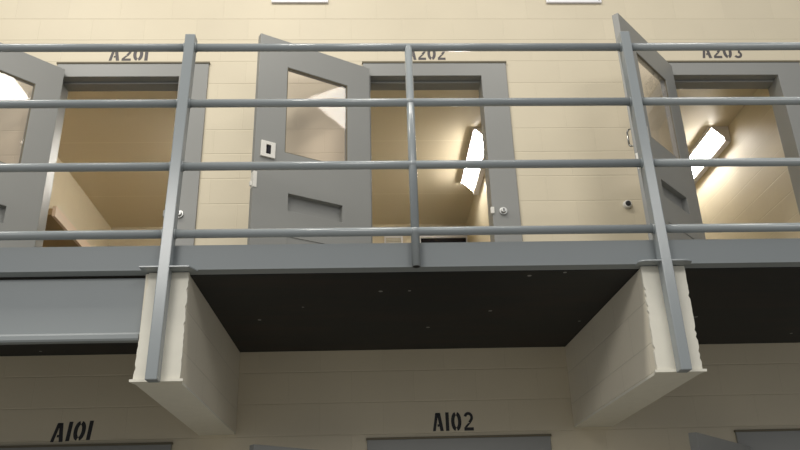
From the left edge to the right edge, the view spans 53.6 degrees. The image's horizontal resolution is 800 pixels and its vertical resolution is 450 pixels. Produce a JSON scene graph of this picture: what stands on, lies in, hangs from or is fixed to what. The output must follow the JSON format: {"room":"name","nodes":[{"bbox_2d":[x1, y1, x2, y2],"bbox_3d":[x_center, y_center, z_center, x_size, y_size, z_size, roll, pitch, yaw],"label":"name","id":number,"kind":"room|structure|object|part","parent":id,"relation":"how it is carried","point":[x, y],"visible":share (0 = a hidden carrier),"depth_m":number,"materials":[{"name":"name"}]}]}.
{"room":"prison interior","nodes":[
{"label":"prison interior","id":0,"kind":"room"},
{"bbox_2d":[49,156,110,246],"bbox_3d":[-3.488,0.438,7.250,0.320,2.450,3.550,-1,-24,-2],"label":"wall partition","id":1,"kind":"structure","parent":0,"point":[67,195],"depth_m":8.27,"materials":[{"name":"beige paint"}]},
{"bbox_2d":[42,206,90,246],"bbox_3d":[-2.976,0.543,7.359,0.710,0.082,3.200,-1,-24,-2],"label":"bunk bed","id":2,"kind":"object","parent":1,"relation":"attached to","point":[56,220],"visible":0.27,"depth_m":6.15,"materials":[{"name":"beige metal"}]},
{"bbox_2d":[109,224,465,245],"bbox_3d":[-0.154,1.519,8.946,12.800,7.200,0.200,-1,-24,-2],"label":"wall","id":3,"kind":"structure","parent":0,"point":[376,239],"depth_m":9.38,"materials":[{"name":"beige paint"}]},
{"bbox_2d":[384,236,402,242],"bbox_3d":[-0.076,0.228,9.396,0.220,0.200,0.020,-1,-24,-2],"label":"air vent","id":4,"kind":"object","parent":3,"relation":"in","point":[385,237],"visible":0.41,"depth_m":9.41,"materials":[{"name":"beige metal"}]},
{"bbox_2d":[420,235,467,242],"bbox_3d":[0.523,0.384,9.344,0.600,0.560,0.030,-1,-24,-2],"label":"window","id":5,"kind":"structure","parent":3,"relation":"in","point":[446,238],"depth_m":9.44,"materials":[{"name":"black glass"}]},
{"bbox_3d":[0.523,0.388,9.351,0.544,0.504,0.008,-1,-24,-2],"label":"pane","id":6,"kind":"part","parent":5,"relation":"part of","materials":[{"name":"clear glass"}]},
{"bbox_2d":[0,0,799,449],"bbox_3d":[-0.029,0.019,5.539,12.800,7.200,0.150,-1,-24,-2],"label":"wall","id":7,"kind":"structure","parent":0,"point":[315,400],"depth_m":5.63,"materials":[{"name":"beige paint"}]},
{"bbox_2d":[50,421,93,441],"bbox_3d":[-2.002,1.260,4.837,0.249,0.124,0.001,-1,-24,-2],"label":"painted number","id":8,"kind":"object","parent":7,"relation":"attached to","point":[59,427],"visible":1,"depth_m":4.84,"materials":[{"name":"black paint"}]},
{"bbox_2d":[0,442,172,449],"bbox_3d":[-2.256,2.295,4.298,1.838,2.154,0.577,9,-26,-22],"label":"door","id":9,"kind":"structure","parent":7,"relation":"in","point":[153,445],"depth_m":4.79,"materials":[{"name":"grey paint"}]},
{"bbox_2d":[0,42,209,247],"bbox_3d":[-2.306,-0.243,5.415,1.855,2.160,0.576,8,-26,-22],"label":"door","id":10,"kind":"structure","parent":7,"relation":"in","point":[25,197],"depth_m":5.60,"materials":[{"name":"grey paint"}]},
{"bbox_2d":[109,52,147,60],"bbox_3d":[-2.039,-1.284,5.956,0.287,0.117,0.001,-1,-24,-2],"label":"painted number","id":11,"kind":"object","parent":7,"relation":"attached to","point":[112,53],"visible":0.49,"depth_m":5.95,"materials":[{"name":"paint"}]},
{"bbox_2d":[129,272,239,434],"bbox_3d":[-1.110,0.754,4.283,0.239,0.516,1.483,-1,-24,-2],"label":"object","id":12,"kind":"object","parent":7,"relation":"attached to","point":[198,384],"visible":0.77,"depth_m":3.88,"materials":[{"name":"beige paint"}]},
{"bbox_2d":[271,0,327,2],"bbox_3d":[-0.787,-1.893,6.256,0.442,0.340,0.026,-1,-24,-2],"label":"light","id":13,"kind":"object","parent":7,"relation":"attached to","point":[272,1],"visible":1,"depth_m":6.19,"materials":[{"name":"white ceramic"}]},
{"bbox_2d":[247,33,522,244],"bbox_3d":[-0.104,-0.253,5.537,1.910,2.160,0.450,5,-25,-16],"label":"door","id":14,"kind":"structure","parent":7,"relation":"in","point":[278,198],"depth_m":5.49,"materials":[{"name":"grey paint"}]},
{"bbox_3d":[-0.861,-0.493,5.165,0.100,0.116,0.014,12,-27,-29],"label":"lock plate","id":15,"kind":"part","parent":14,"relation":"part of","materials":[{"name":"beige metal"}]},
{"bbox_3d":[0.286,-0.209,5.648,1.084,2.148,0.178,-1,-24,-2],"label":"frame","id":16,"kind":"part","parent":14,"relation":"part of","materials":[{"name":"grey paint"}]},
{"bbox_2d":[0,267,799,355],"bbox_3d":[0.720,0.492,4.495,11.000,0.036,1.428,-1,-24,-2],"label":"deck","id":17,"kind":"object","parent":7,"relation":"attached to","point":[525,308],"visible":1,"depth_m":4.35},
{"bbox_2d":[0,278,145,344],"bbox_3d":[-2.973,0.412,3.621,3.550,0.306,0.045,-1,-24,-2],"label":"support beam","id":18,"kind":"structure","parent":17,"relation":"attached to","point":[45,311],"depth_m":3.68,"materials":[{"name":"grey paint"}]},
{"bbox_2d":[0,238,799,276],"bbox_3d":[0.744,0.148,3.837,11.000,0.132,0.050,-1,-24,-2],"label":"channel","id":19,"kind":"object","parent":17,"relation":"attached to","point":[703,253],"visible":1,"depth_m":3.78,"materials":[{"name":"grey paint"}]},
{"bbox_2d":[0,31,799,382],"bbox_3d":[0.737,-0.183,3.918,11.000,1.851,0.064,-1,-24,-2],"label":"guard railing","id":20,"kind":"object","parent":19,"relation":"attached to","point":[168,235],"visible":1,"depth_m":3.95,"materials":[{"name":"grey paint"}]},
{"bbox_3d":[-2.937,0.063,3.677,3.635,0.043,0.043,-1,-24,-2],"label":"rail","id":21,"kind":"part","parent":20,"relation":"part of","materials":[{"name":"grey metal"}]},
{"bbox_3d":[-2.944,-0.268,3.822,3.640,0.043,0.043,-1,-24,-2],"label":"rail","id":22,"kind":"part","parent":20,"relation":"part of","materials":[{"name":"grey metal"}]},
{"bbox_3d":[-2.951,-0.601,3.968,3.645,0.043,0.043,-1,-24,-2],"label":"rail","id":23,"kind":"part","parent":20,"relation":"part of","materials":[{"name":"grey metal"}]},
{"bbox_3d":[-2.957,-0.917,4.107,3.650,0.043,0.043,-1,-24,-2],"label":"rail","id":24,"kind":"part","parent":20,"relation":"part of","materials":[{"name":"grey metal"}]},
{"bbox_3d":[-1.075,0.203,3.682,0.257,0.007,0.064,-1,-24,-2],"label":"mounting plate","id":25,"kind":"part","parent":20,"relation":"part of","materials":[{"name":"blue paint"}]},
{"bbox_3d":[-1.096,-0.156,3.838,0.079,1.835,0.064,-1,-24,-2],"label":"square post","id":26,"kind":"part","parent":20,"relation":"part of","materials":[{"name":"grey metal"}]},
{"bbox_3d":[0.055,-0.949,4.232,2.275,0.043,0.043,-1,-24,-2],"label":"rail","id":27,"kind":"part","parent":20,"relation":"part of","materials":[{"name":"grey metal"}]},
{"bbox_3d":[0.064,-0.633,4.093,2.283,0.043,0.043,-1,-24,-2],"label":"rail","id":28,"kind":"part","parent":20,"relation":"part of","materials":[{"name":"grey metal"}]},
{"bbox_3d":[0.073,-0.300,3.947,2.292,0.043,0.043,-1,-24,-2],"label":"rail","id":29,"kind":"part","parent":20,"relation":"part of","materials":[{"name":"grey metal"}]},
{"bbox_3d":[0.061,-0.377,3.976,0.041,1.252,0.041,-1,-24,-2],"label":"round post","id":30,"kind":"part","parent":20,"relation":"part of","materials":[{"name":"grey metal"}]},
{"bbox_3d":[0.082,0.030,3.802,2.301,0.043,0.043,-1,-24,-2],"label":"rail","id":31,"kind":"part","parent":20,"relation":"part of","materials":[{"name":"grey metal"}]},
{"bbox_3d":[1.247,-0.188,3.938,0.070,1.851,0.064,-1,-24,-2],"label":"square post","id":32,"kind":"part","parent":20,"relation":"part of","materials":[{"name":"grey metal"}]},
{"bbox_3d":[1.261,0.178,3.779,0.262,0.007,0.064,-1,-24,-2],"label":"mounting plate","id":33,"kind":"part","parent":20,"relation":"part of","materials":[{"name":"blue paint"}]},
{"bbox_3d":[3.725,-0.998,4.388,4.973,0.065,0.043,-1,-24,-2],"label":"rail","id":34,"kind":"part","parent":20,"relation":"part of","materials":[{"name":"grey metal"}]},
{"bbox_3d":[3.736,-0.672,4.245,4.970,0.043,0.043,-1,-24,-2],"label":"rail","id":35,"kind":"part","parent":20,"relation":"part of","materials":[{"name":"grey metal"}]},
{"bbox_3d":[3.747,-0.339,4.099,4.966,0.043,0.043,-1,-24,-2],"label":"rail","id":36,"kind":"part","parent":20,"relation":"part of","materials":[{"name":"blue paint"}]},
{"bbox_3d":[3.759,-0.009,3.954,4.962,0.043,0.043,-1,-24,-2],"label":"rail","id":37,"kind":"part","parent":20,"relation":"part of","materials":[{"name":"grey metal"}]},
{"bbox_2d":[249,434,551,449],"bbox_3d":[0.024,2.276,4.406,1.915,2.154,0.532,7,-25,-19],"label":"door","id":38,"kind":"structure","parent":7,"relation":"in","point":[520,441],"depth_m":4.87,"materials":[{"name":"grey paint"}]},
{"bbox_3d":[0.390,2.329,4.535,1.135,2.142,0.178,-1,-24,-2],"label":"frame","id":39,"kind":"part","parent":38,"relation":"part of","materials":[{"name":"grey paint"}]},
{"bbox_2d":[412,51,445,59],"bbox_3d":[0.201,-1.311,6.050,0.290,0.119,0.001,-1,-24,-2],"label":"painted number","id":40,"kind":"object","parent":7,"relation":"attached to","point":[413,52],"visible":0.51,"depth_m":6.04,"materials":[{"name":"paint"}]},
{"bbox_2d":[433,412,473,430],"bbox_3d":[0.330,1.225,4.938,0.255,0.115,0.001,-1,-24,-2],"label":"painted number","id":41,"kind":"object","parent":7,"relation":"attached to","point":[437,415],"visible":1,"depth_m":4.93,"materials":[{"name":"black paint"}]},
{"bbox_2d":[546,0,601,3],"bbox_3d":[1.375,-1.916,6.346,0.442,0.340,0.026,-1,-24,-2],"label":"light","id":42,"kind":"object","parent":7,"relation":"attached to","point":[547,1],"visible":1,"depth_m":6.28,"materials":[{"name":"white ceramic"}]},
{"bbox_2d":[623,200,631,208],"bbox_3d":[1.602,-0.149,5.568,0.063,0.063,0.040,-1,-24,-2],"label":"door stop","id":43,"kind":"object","parent":7,"relation":"attached to","point":[627,204],"visible":1,"depth_m":5.56,"materials":[{"name":"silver metal"}]},
{"bbox_2d":[565,266,706,426],"bbox_3d":[1.235,0.729,4.379,0.263,0.516,1.484,-1,-24,-2],"label":"support beam","id":44,"kind":"structure","parent":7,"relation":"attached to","point":[622,361],"depth_m":4.03,"materials":[{"name":"beige paint"}]},
{"bbox_2d":[612,13,799,239],"bbox_3d":[2.209,-0.299,5.583,1.858,2.160,0.582,9,-26,-23],"label":"door","id":45,"kind":"structure","parent":7,"relation":"in","point":[676,185],"depth_m":5.79,"materials":[{"name":"grey paint"}]},
{"bbox_3d":[1.496,-0.567,5.115,0.062,0.152,0.012,-21,-30,37],"label":"pull handle","id":46,"kind":"part","parent":45,"relation":"part of","materials":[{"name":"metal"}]},
{"bbox_3d":[2.575,-0.233,5.743,1.064,2.148,0.178,-1,-24,-2],"label":"frame","id":47,"kind":"part","parent":45,"relation":"part of","materials":[{"name":"grey paint"}]},
{"bbox_2d":[703,51,741,57],"bbox_3d":[2.495,-1.347,6.150,0.316,0.124,0.001,-1,-24,-2],"label":"painted number","id":48,"kind":"object","parent":7,"relation":"attached to","point":[708,52],"visible":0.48,"depth_m":6.14,"materials":[{"name":"paint"}]},
{"bbox_2d":[688,428,799,449],"bbox_3d":[2.338,2.243,4.483,1.866,2.154,0.590,9,-26,-22],"label":"door","id":49,"kind":"structure","parent":7,"relation":"in","point":[750,439],"depth_m":4.93,"materials":[{"name":"grey paint"}]},
{"bbox_3d":[2.686,2.304,4.630,1.119,2.142,0.178,-1,-24,-2],"label":"frame","id":50,"kind":"part","parent":49,"relation":"part of","materials":[{"name":"grey paint"}]},
{"bbox_2d":[58,89,756,227],"bbox_3d":[-0.136,-0.788,7.912,12.800,0.150,3.550,-1,-24,-2],"label":"ceiling","id":51,"kind":"structure","parent":0,"point":[88,135],"depth_m":7.71,"materials":[{"name":"beige paint"}]},
{"bbox_2d":[460,169,484,194],"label":"light","id":52,"kind":"object","parent":51,"relation":"attached to","point":[472,179],"depth_m":8.24,"materials":[{"name":"white plastic"}]},
{"bbox_2d":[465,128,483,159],"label":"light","id":53,"kind":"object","parent":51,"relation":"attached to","point":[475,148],"depth_m":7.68,"materials":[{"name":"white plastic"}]},
{"bbox_2d":[689,126,730,183],"bbox_3d":[3.029,-0.643,8.058,0.185,0.163,1.120,-1,-24,-2],"label":"light","id":54,"kind":"object","parent":51,"relation":"attached to","point":[715,139],"visible":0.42,"depth_m":7.74,"materials":[{"name":"white plastic"}]},
{"bbox_2d":[690,129,722,173],"bbox_3d":[3.007,-0.657,8.063,0.103,0.103,1.090,-1,-24,-2],"label":"diffuser","id":55,"kind":"object","parent":54,"relation":"attached to","point":[711,140],"depth_m":7.77,"materials":[{"name":"white plastic"}]},
{"bbox_2d":[466,174,489,241],"bbox_3d":[1.042,0.390,7.437,0.310,2.450,3.550,-1,-24,-2],"label":"wall partition","id":56,"kind":"structure","parent":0,"point":[478,213],"depth_m":8.38,"materials":[{"name":"beige paint"}]},
{"bbox_2d":[695,89,799,238],"bbox_3d":[3.310,0.366,7.531,0.310,2.450,3.550,-1,-24,-2],"label":"wall partition","id":57,"kind":"structure","parent":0,"point":[754,194],"depth_m":7.13,"materials":[{"name":"beige paint"}]}
]}

